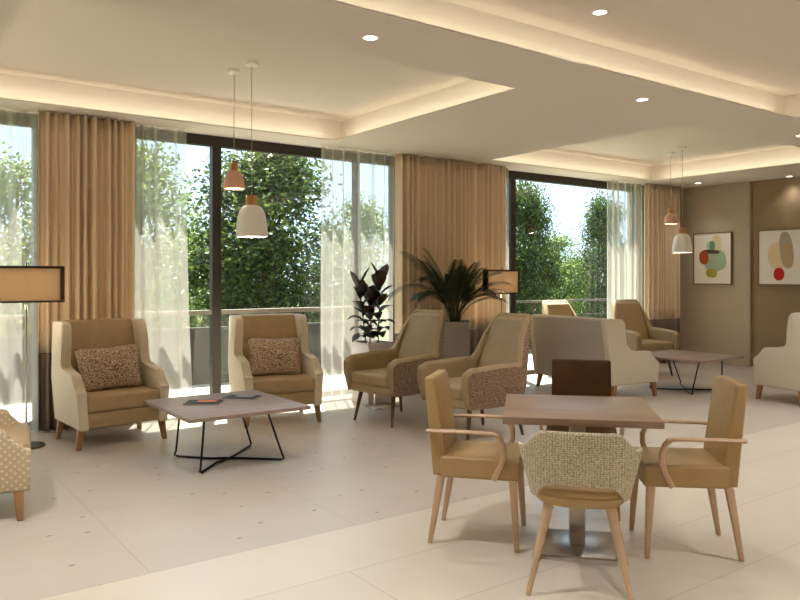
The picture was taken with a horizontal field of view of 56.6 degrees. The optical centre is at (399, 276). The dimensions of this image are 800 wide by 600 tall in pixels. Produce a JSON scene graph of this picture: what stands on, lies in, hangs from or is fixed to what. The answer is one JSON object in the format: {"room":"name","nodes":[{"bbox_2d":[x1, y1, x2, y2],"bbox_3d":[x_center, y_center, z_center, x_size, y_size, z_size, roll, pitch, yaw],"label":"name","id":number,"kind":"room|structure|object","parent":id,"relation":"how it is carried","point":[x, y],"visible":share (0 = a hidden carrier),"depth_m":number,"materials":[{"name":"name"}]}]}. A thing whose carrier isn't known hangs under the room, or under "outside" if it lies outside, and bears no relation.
{"room":"care facility","nodes":[
{"label":"care facility","id":0,"kind":"room"},
{"bbox_2d":[0,0,799,188],"bbox_3d":[2.045,-1.735,4.330,15.600,0.370,11.600,0,0,-36],"label":"ceiling","id":1,"kind":"structure","parent":0,"point":[547,87],"depth_m":6.42,"materials":[{"name":"beige paint"}]},
{"bbox_2d":[9,109,34,430],"bbox_3d":[-4.191,-0.052,6.424,1.975,2.985,0.101,0,0,-36],"label":"sheer curtain","id":2,"kind":"object","parent":1,"relation":"hanging from","point":[11,384],"visible":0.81,"depth_m":6.86,"materials":[{"name":"white fabric"}]},
{"bbox_2d":[38,110,134,431],"bbox_3d":[-2.998,-0.053,7.153,0.891,2.983,0.190,0,0,-36],"label":"drape","id":3,"kind":"object","parent":1,"relation":"hanging from","point":[86,165],"visible":0.57,"depth_m":7.11,"materials":[{"name":"beige fabric"}]},
{"bbox_2d":[142,124,182,396],"bbox_3d":[-2.454,-0.052,7.666,0.655,2.985,0.101,0,0,-36],"label":"sheer curtain","id":4,"kind":"object","parent":1,"relation":"hanging from","point":[155,127],"visible":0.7,"depth_m":7.66,"materials":[{"name":"white fabric"}]},
{"bbox_2d":[223,68,244,189],"bbox_3d":[-1.458,-1.298,6.531,0.185,1.045,0.185,0,0,-36],"label":"pendant lamp","id":5,"kind":"object","parent":1,"relation":"hanging from","point":[233,180],"visible":1,"depth_m":6.48,"materials":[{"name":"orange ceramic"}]},
{"bbox_2d":[236,60,267,237],"bbox_3d":[-1.256,-1.080,6.295,0.268,1.480,0.268,0,0,-36],"label":"pendant lamp","id":6,"kind":"object","parent":1,"relation":"hanging from","point":[251,220],"visible":1,"depth_m":6.21,"materials":[{"name":"white ceramic"}]},
{"bbox_2d":[321,146,393,398],"bbox_3d":[-0.507,-0.052,9.076,1.070,2.985,0.103,0,0,-36],"label":"sheer curtain","id":7,"kind":"object","parent":1,"relation":"hanging from","point":[322,147],"visible":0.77,"depth_m":8.98,"materials":[{"name":"white fabric"}]},
{"bbox_2d":[362,35,378,40],"bbox_3d":[-0.192,-1.548,4.805,0.114,0.005,0.114,0,0,-36],"label":"recessed light","id":8,"kind":"object","parent":1,"relation":"in","point":[365,37],"visible":1,"depth_m":4.80,"materials":[{"name":"white ceramic"}]},
{"bbox_2d":[394,153,505,355],"bbox_3d":[0.717,-0.053,9.862,1.876,2.983,0.171,0,0,-36],"label":"drape","id":9,"kind":"object","parent":1,"relation":"hanging from","point":[450,209],"visible":0.5,"depth_m":9.78,"materials":[{"name":"beige fabric"}]},
{"bbox_2d":[508,168,508,300],"bbox_3d":[1.490,-0.052,10.547,0.218,2.985,0.080,0,0,-36],"label":"sheer curtain","id":10,"kind":"object","parent":1,"relation":"hanging from","point":[508,168],"visible":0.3,"depth_m":10.57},
{"bbox_2d":[591,9,608,14],"bbox_3d":[1.373,-1.817,5.102,0.114,0.005,0.114,0,0,-36],"label":"recessed light","id":11,"kind":"object","parent":1,"relation":"in","point":[599,11],"visible":1,"depth_m":5.10,"materials":[{"name":"white plastic"}]},
{"bbox_2d":[607,180,641,305],"bbox_3d":[3.659,-0.052,12.103,0.938,2.985,0.102,0,0,-36],"label":"sheer curtain","id":12,"kind":"object","parent":1,"relation":"hanging from","point":[613,214],"visible":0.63,"depth_m":12.03,"materials":[{"name":"white fabric"}]},
{"bbox_2d":[636,98,648,100],"bbox_3d":[2.113,-1.548,6.481,0.114,0.005,0.114,0,0,-36],"label":"recessed light","id":13,"kind":"object","parent":1,"relation":"in","point":[638,99],"visible":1,"depth_m":6.48,"materials":[{"name":"white plastic"}]},
{"bbox_2d":[644,184,679,362],"bbox_3d":[4.418,-0.053,12.560,0.883,2.983,0.168,0,0,-36],"label":"drape","id":14,"kind":"object","parent":1,"relation":"hanging from","point":[661,266],"visible":0.66,"depth_m":12.44,"materials":[{"name":"beige fabric"}]},
{"bbox_2d":[664,152,677,223],"bbox_3d":[3.959,-1.298,10.864,0.185,1.045,0.185,0,0,-36],"label":"pendant lamp","id":15,"kind":"object","parent":1,"relation":"hanging from","point":[670,218],"visible":1,"depth_m":10.81,"materials":[{"name":"orange ceramic"}]},
{"bbox_2d":[672,146,691,252],"bbox_3d":[3.950,-1.080,10.400,0.268,1.480,0.268,0,0,-36],"label":"pendant lamp","id":16,"kind":"object","parent":1,"relation":"hanging from","point":[682,243],"visible":1,"depth_m":10.31,"materials":[{"name":"white ceramic"}]},
{"bbox_2d":[0,354,799,599],"bbox_3d":[1.310,1.515,5.001,30.000,0.130,13.550,0,0,-36],"label":"floor","id":17,"kind":"structure","parent":0,"point":[122,506],"depth_m":4.48,"materials":[{"name":"tile"}]},
{"bbox_2d":[0,408,30,520],"bbox_3d":[-2.736,0.920,4.608,0.800,1.060,0.800,0,0,-26],"label":"armchair","id":18,"kind":"object","parent":17,"relation":"on","point":[15,436],"visible":1,"depth_m":4.42,"materials":[{"name":"fabric"}]},
{"bbox_2d":[0,424,30,448],"bbox_3d":[-2.633,1.068,4.658,0.570,0.142,0.624,0,0,-26],"label":"seat cushion","id":19,"kind":"object","parent":18,"relation":"on","point":[20,435],"depth_m":4.73,"materials":[{"name":"beige fabric"}]},
{"bbox_2d":[0,262,64,448],"bbox_3d":[-3.197,0.660,6.355,0.600,1.580,0.300,0,0,-36],"label":"floor lamp","id":20,"kind":"object","parent":17,"relation":"on","point":[25,284],"visible":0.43,"depth_m":6.35,"materials":[{"name":"beige fabric"}]},
{"bbox_2d":[51,318,168,450],"bbox_3d":[-2.619,0.920,6.694,0.800,1.060,0.800,0,0,-40],"label":"armchair","id":21,"kind":"object","parent":17,"relation":"on","point":[75,407],"visible":0.91,"depth_m":6.56,"materials":[{"name":"beige fabric"}]},
{"bbox_2d":[74,343,143,391],"bbox_3d":[-2.597,0.813,6.643,0.560,0.402,0.207,0,0,-42],"label":"throw pillow","id":22,"kind":"object","parent":21,"relation":"on","point":[113,367],"visible":0.98,"depth_m":6.58,"materials":[{"name":"brown fabric"}]},
{"bbox_2d":[87,386,159,412],"bbox_3d":[-2.545,1.068,6.606,0.624,0.142,0.570,0,0,-40],"label":"seat cushion","id":23,"kind":"object","parent":21,"relation":"on","point":[119,399],"depth_m":6.41,"materials":[{"name":"brown fabric"}]},
{"bbox_2d":[0,321,375,401],"bbox_3d":[-5.041,1.090,8.637,11.400,0.780,0.140,0,0,-36],"label":"parapet","id":24,"kind":"object","parent":17,"relation":"on","point":[195,340],"depth_m":10.10,"materials":[{"name":"grey"}]},
{"bbox_2d":[144,390,310,472],"bbox_3d":[-1.386,1.225,5.903,0.970,0.450,1.030,0,0,-36],"label":"coffee table","id":25,"kind":"object","parent":17,"relation":"on","point":[267,404],"visible":0.98,"depth_m":5.77,"materials":[{"name":"brown wood"}]},
{"bbox_2d":[183,400,223,404],"bbox_3d":[-1.558,0.994,5.902,0.280,0.011,0.210,0,0,-2],"label":"magazine","id":26,"kind":"object","parent":25,"relation":"on","point":[189,402],"visible":1,"depth_m":5.87,"materials":[{"name":"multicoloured paper"}]},
{"bbox_2d":[197,400,216,401],"bbox_3d":[-1.539,0.989,5.933,0.150,0.001,0.100,0,0,-2],"label":"picture","id":27,"kind":"object","parent":26,"relation":"on","point":[197,400],"depth_m":5.93,"materials":[{"name":"orange paper"}]},
{"bbox_2d":[221,394,261,399],"bbox_3d":[-1.310,0.994,6.156,0.280,0.011,0.210,0,0,7],"label":"magazine","id":28,"kind":"object","parent":25,"relation":"on","point":[231,396],"visible":1,"depth_m":6.11,"materials":[{"name":"grey paper"}]},
{"bbox_2d":[235,395,254,396],"bbox_3d":[-1.286,0.989,6.184,0.150,0.001,0.100,0,0,7],"label":"picture","id":29,"kind":"object","parent":28,"relation":"on","point":[235,395],"depth_m":6.18,"materials":[{"name":"grey paper"}]},
{"bbox_2d":[228,313,322,427],"bbox_3d":[-1.293,0.920,7.633,0.800,1.060,0.800,0,0,-25],"label":"armchair","id":30,"kind":"object","parent":17,"relation":"on","point":[306,387],"visible":0.73,"depth_m":7.55,"materials":[{"name":"beige fabric"}]},
{"bbox_2d":[248,337,301,375],"bbox_3d":[-1.275,0.813,7.597,0.563,0.392,0.204,0,0,-26],"label":"throw pillow","id":31,"kind":"object","parent":30,"relation":"on","point":[267,356],"visible":1,"depth_m":7.53,"materials":[{"name":"brown fabric"}]},
{"bbox_2d":[253,373,314,393],"bbox_3d":[-1.244,1.068,7.529,0.624,0.142,0.570,0,0,-25],"label":"seat cushion","id":32,"kind":"object","parent":30,"relation":"on","point":[304,383],"depth_m":7.31,"materials":[{"name":"brown fabric"}]},
{"bbox_2d":[351,340,393,404],"bbox_3d":[-0.317,1.100,8.634,0.360,0.700,0.360,0,0,-36],"label":"planter","id":33,"kind":"object","parent":17,"relation":"on","point":[357,346],"visible":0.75,"depth_m":8.50,"materials":[{"name":"grey"}]},
{"bbox_2d":[347,262,395,342],"bbox_3d":[-0.336,0.311,8.614,0.557,0.977,0.478,0,0,-7],"label":"rubber plant","id":34,"kind":"object","parent":33,"relation":"on","point":[372,295],"visible":0.99,"depth_m":8.61,"materials":[{"name":"green plant"}]},
{"bbox_2d":[362,394,399,409],"bbox_3d":[-0.210,1.206,8.280,0.335,0.491,0.280,0,0,-36],"label":"side table","id":35,"kind":"object","parent":17,"relation":"on","point":[374,404],"visible":0.34,"depth_m":8.30,"materials":[{"name":"silver metal"}]},
{"bbox_2d":[343,309,445,427],"bbox_3d":[0.016,0.901,7.626,0.958,1.104,0.730,0,0,-44],"label":"lounge armchair","id":36,"kind":"object","parent":17,"relation":"on","point":[392,372],"visible":0.8,"depth_m":7.56,"materials":[{"name":"fabric"}]},
{"bbox_2d":[352,367,387,387],"bbox_3d":[-0.083,1.010,7.531,0.640,0.120,0.545,0,0,-44],"label":"seat cushion","id":37,"kind":"object","parent":36,"relation":"on","point":[362,377],"depth_m":7.37,"materials":[{"name":"fabric"}]},
{"bbox_2d":[397,312,438,358],"bbox_3d":[0.221,0.695,7.825,0.265,0.630,0.551,0,0,-44],"label":"cushion","id":38,"kind":"object","parent":36,"relation":"on","point":[419,335],"depth_m":7.82,"materials":[{"name":"fabric"}]},
{"bbox_2d":[443,320,469,358],"bbox_3d":[0.683,1.000,9.299,0.370,0.900,0.370,0,0,4],"label":"planter","id":39,"kind":"object","parent":17,"relation":"on","point":[457,334],"visible":0.46,"depth_m":9.11,"materials":[{"name":"beige"}]},
{"bbox_2d":[387,247,510,321],"bbox_3d":[0.649,0.111,9.107,1.568,0.974,1.067,0,0,-36],"label":"palm","id":40,"kind":"object","parent":39,"relation":"in","point":[452,290],"visible":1,"depth_m":9.13,"materials":[{"name":"green plant"}]},
{"bbox_2d":[417,313,531,439],"bbox_3d":[0.754,0.901,6.901,0.958,1.104,0.730,0,0,-35],"label":"lounge armchair","id":41,"kind":"object","parent":17,"relation":"on","point":[497,367],"visible":0.91,"depth_m":6.83,"materials":[{"name":"fabric"}]},
{"bbox_2d":[449,377,462,399],"bbox_3d":[0.642,1.010,6.822,0.640,0.120,0.545,0,0,-35],"label":"seat cushion","id":42,"kind":"object","parent":41,"relation":"on","point":[456,389],"depth_m":6.52,"materials":[{"name":"fabric"}]},
{"bbox_2d":[478,316,523,366],"bbox_3d":[0.988,0.695,7.064,0.265,0.630,0.551,0,0,-35],"label":"cushion","id":43,"kind":"object","parent":41,"relation":"on","point":[502,341],"depth_m":7.05,"materials":[{"name":"fabric"}]},
{"bbox_2d":[424,369,525,552],"bbox_3d":[0.432,1.000,4.186,0.525,0.900,0.528,0,0,14],"label":"armchair","id":44,"kind":"object","parent":17,"relation":"on","point":[452,458],"visible":0.89,"depth_m":4.05,"materials":[{"name":"leather"}]},
{"bbox_2d":[483,267,519,312],"bbox_3d":[1.323,0.660,9.677,0.600,1.580,0.300,0,0,-36],"label":"floor lamp","id":45,"kind":"object","parent":17,"relation":"on","point":[512,277],"visible":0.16,"depth_m":9.67,"materials":[{"name":"beige fabric"}]},
{"bbox_2d":[542,300,576,316],"bbox_3d":[2.510,0.901,10.856,0.730,1.104,0.958,0,0,-24],"label":"lounge armchair","id":46,"kind":"object","parent":17,"relation":"on","point":[549,307],"visible":0.12,"depth_m":11.14,"materials":[{"name":"fabric"}]},
{"bbox_2d":[546,302,572,315],"bbox_3d":[2.392,0.695,11.116,0.551,0.630,0.265,0,0,-24],"label":"cushion","id":47,"kind":"object","parent":46,"relation":"on","point":[552,308],"depth_m":11.14,"materials":[{"name":"fabric"}]},
{"bbox_2d":[518,430,642,599],"bbox_3d":[0.857,1.073,3.547,0.568,0.762,0.523,0,0,14],"label":"tub chair","id":48,"kind":"object","parent":17,"relation":"on","point":[580,470],"visible":1,"depth_m":3.34,"materials":[{"name":"fabric"}]},
{"bbox_2d":[541,485,618,499],"bbox_3d":[0.862,0.982,3.566,0.442,0.047,0.442,0,0,14],"label":"seat cushion","id":49,"kind":"object","parent":48,"relation":"on","point":[548,492],"depth_m":3.36,"materials":[{"name":"leather"}]},
{"bbox_2d":[539,359,624,520],"bbox_3d":[1.148,1.000,4.709,0.528,0.900,0.525,0,0,14],"label":"dining chair","id":50,"kind":"object","parent":17,"relation":"on","point":[574,377],"visible":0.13,"depth_m":4.88,"materials":[{"name":"brown leather"}]},
{"bbox_2d":[503,394,664,560],"bbox_3d":[0.958,1.075,4.022,0.775,0.750,0.750,0,0,9],"label":"dining table","id":51,"kind":"object","parent":17,"relation":"on","point":[578,413],"visible":0.7,"depth_m":3.96,"materials":[{"name":"brown wood"}]},
{"bbox_2d":[530,314,658,396],"bbox_3d":[2.426,0.969,9.426,0.900,0.963,1.400,0,0,-30],"label":"settee","id":52,"kind":"object","parent":17,"relation":"on","point":[552,337],"visible":0.8,"depth_m":8.96,"materials":[{"name":"beige fabric"}]},
{"bbox_2d":[611,299,679,375],"bbox_3d":[3.622,0.901,11.215,0.730,1.104,0.958,0,0,-16],"label":"lounge armchair","id":53,"kind":"object","parent":17,"relation":"on","point":[641,335],"visible":0.75,"depth_m":11.37,"materials":[{"name":"fabric"}]},
{"bbox_2d":[616,301,648,338],"bbox_3d":[3.545,0.695,11.490,0.551,0.630,0.265,0,0,-16],"label":"cushion","id":54,"kind":"object","parent":53,"relation":"on","point":[634,317],"depth_m":11.47,"materials":[{"name":"fabric"}]},
{"bbox_2d":[641,339,672,350],"bbox_3d":[3.659,1.010,11.083,0.545,0.120,0.640,0,0,-16],"label":"seat cushion","id":55,"kind":"object","parent":53,"relation":"on","point":[646,344],"depth_m":10.80,"materials":[{"name":"fabric"}]},
{"bbox_2d":[629,375,747,561],"bbox_3d":[1.542,1.000,4.013,0.525,0.900,0.528,0,0,7],"label":"armchair","id":56,"kind":"object","parent":17,"relation":"on","point":[716,465],"visible":0.87,"depth_m":3.82,"materials":[{"name":"leather"}]},
{"bbox_2d":[649,350,743,394],"bbox_3d":[3.663,1.225,9.536,0.970,0.450,1.030,0,0,-36],"label":"coffee table","id":57,"kind":"object","parent":17,"relation":"on","point":[674,355],"visible":0.77,"depth_m":9.35,"materials":[{"name":"brown wood"}]},
{"bbox_2d":[753,313,799,406],"bbox_3d":[4.719,0.920,8.630,0.800,1.060,0.800,0,0,-21],"label":"armchair","id":58,"kind":"object","parent":17,"relation":"on","point":[777,367],"visible":1,"depth_m":8.46,"materials":[{"name":"beige fabric"}]},
{"bbox_2d":[388,166,643,340],"bbox_3d":[-1.312,-0.050,8.788,15.210,3.000,0.240,0,0,-36],"label":"wall","id":59,"kind":"structure","parent":0,"point":[638,186],"depth_m":12.55,"materials":[{"name":"beige paint"}]},
{"bbox_2d":[0,111,37,428],"bbox_3d":[-5.101,-0.060,5.997,4.000,3.020,0.100,0,0,-36],"label":"window","id":60,"kind":"structure","parent":59,"relation":"in","point":[19,119],"depth_m":7.11,"materials":[{"name":"grey metal"}]},
{"bbox_2d":[135,127,394,396],"bbox_3d":[-1.432,-0.060,8.664,3.370,3.020,0.100,0,0,-36],"label":"window","id":61,"kind":"structure","parent":59,"relation":"in","point":[215,143],"depth_m":8.22,"materials":[{"name":"grey metal"}]},
{"bbox_2d":[506,170,636,374],"bbox_3d":[2.641,-0.060,11.624,3.300,3.020,0.100,0,0,-36],"label":"window","id":62,"kind":"structure","parent":59,"relation":"in","point":[513,176],"depth_m":11.16,"materials":[{"name":"grey metal"}]},
{"bbox_2d":[516,298,626,351],"bbox_3d":[3.173,0.955,14.174,8.200,1.050,0.050,0,0,-36],"label":"balcony railing","id":63,"kind":"object","parent":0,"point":[604,299],"visible":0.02,"depth_m":14.34,"materials":[{"name":"grey metal"}]},
{"bbox_2d":[680,181,751,366],"bbox_3d":[5.366,-0.050,12.653,0.260,3.000,1.360,0,0,-36],"label":"wall","id":64,"kind":"structure","parent":0,"point":[714,318],"depth_m":12.46,"materials":[{"name":"beige paint"}]},
{"bbox_2d":[693,232,732,284],"bbox_3d":[5.269,-0.310,12.527,0.045,0.870,0.690,0,0,-36],"label":"framed picture","id":65,"kind":"object","parent":64,"relation":"attached to","point":[712,252],"visible":1,"depth_m":12.50,"materials":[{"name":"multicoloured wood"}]},
{"bbox_2d":[752,176,799,365],"bbox_3d":[8.671,-0.050,8.157,0.200,3.000,9.800,0,0,-36],"label":"wall","id":66,"kind":"structure","parent":0,"point":[775,202],"depth_m":11.79,"materials":[{"name":"brown paint"}]},
{"bbox_2d":[758,228,799,284],"bbox_3d":[5.971,-0.310,11.664,0.045,0.870,0.690,0,0,-36],"label":"framed picture","id":67,"kind":"object","parent":66,"relation":"attached to","point":[778,250],"visible":1,"depth_m":11.66,"materials":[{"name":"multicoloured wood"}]},
{"label":"outside","id":68,"kind":"structure","parent":0,"visible":0},
{"bbox_2d":[1,293,621,353],"bbox_3d":[-18.664,1.900,35.884,120.000,0.300,64.000,0,0,-36],"label":"ground","id":69,"kind":"structure","parent":68,"point":[386,313],"depth_m":28.57,"materials":[{"name":"grey"}]},
{"bbox_2d":[0,141,30,334],"bbox_3d":[-5.498,-0.047,10.623,3.064,3.826,2.988,0,0,-17],"label":"tree","id":70,"kind":"object","parent":69,"relation":"on","point":[20,257],"visible":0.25,"depth_m":10.34,"materials":[{"name":"green plant"}]},
{"bbox_2d":[137,139,221,328],"bbox_3d":[-5.518,-0.691,15.720,3.734,5.198,3.830,0,0,13],"label":"tree","id":71,"kind":"object","parent":69,"relation":"on","point":[163,176],"visible":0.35,"depth_m":15.49,"materials":[{"name":"green plant"}]},
{"bbox_2d":[147,219,231,328],"bbox_3d":[-5.706,0.110,21.325,3.370,3.493,3.286,0,0,23],"label":"tree","id":72,"kind":"object","parent":69,"relation":"on","point":[198,307],"visible":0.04,"depth_m":20.95,"materials":[{"name":"green plant"}]},
{"bbox_2d":[144,243,313,326],"bbox_3d":[-7.772,0.347,28.314,12.312,3.464,4.635,0,0,-41],"label":"tree","id":73,"kind":"object","parent":69,"relation":"on","point":[146,305],"visible":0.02,"depth_m":26.56,"materials":[{"name":"green plant"}]},
{"bbox_2d":[140,149,376,327],"bbox_3d":[-2.490,-0.313,13.622,4.000,5.094,4.484,0,0,11],"label":"tree","id":74,"kind":"object","parent":69,"relation":"on","point":[277,182],"visible":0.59,"depth_m":12.99,"materials":[{"name":"green plant"}]},
{"bbox_2d":[307,189,387,338],"bbox_3d":[-1.123,-0.203,18.958,3.064,4.158,2.988,0,0,23],"label":"tree","id":75,"kind":"object","parent":69,"relation":"on","point":[365,224],"visible":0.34,"depth_m":18.71,"materials":[{"name":"green plant"}]},
{"bbox_2d":[506,179,574,349],"bbox_3d":[3.119,-0.251,18.362,2.216,4.942,2.484,0,0,41],"label":"tree","id":76,"kind":"object","parent":69,"relation":"on","point":[530,218],"visible":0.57,"depth_m":17.91,"materials":[{"name":"green plant"}]},
{"bbox_2d":[516,226,608,316],"bbox_3d":[5.206,0.110,24.157,3.286,3.493,3.370,0,0,-27],"label":"tree","id":77,"kind":"object","parent":69,"relation":"on","point":[570,269],"visible":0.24,"depth_m":23.74,"materials":[{"name":"green plant"}]},
{"bbox_2d":[553,255,610,312],"bbox_3d":[7.520,0.461,32.132,5.245,2.744,8.453,0,0,29],"label":"tree","id":78,"kind":"object","parent":69,"relation":"on","point":[566,255],"visible":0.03,"depth_m":31.25,"materials":[{"name":"green plant"}]},
{"bbox_2d":[567,189,626,318],"bbox_3d":[5.639,-0.168,20.523,2.031,4.738,2.277,0,0,-19],"label":"tree","id":79,"kind":"object","parent":69,"relation":"on","point":[596,226],"visible":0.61,"depth_m":20.20,"materials":[{"name":"green plant"}]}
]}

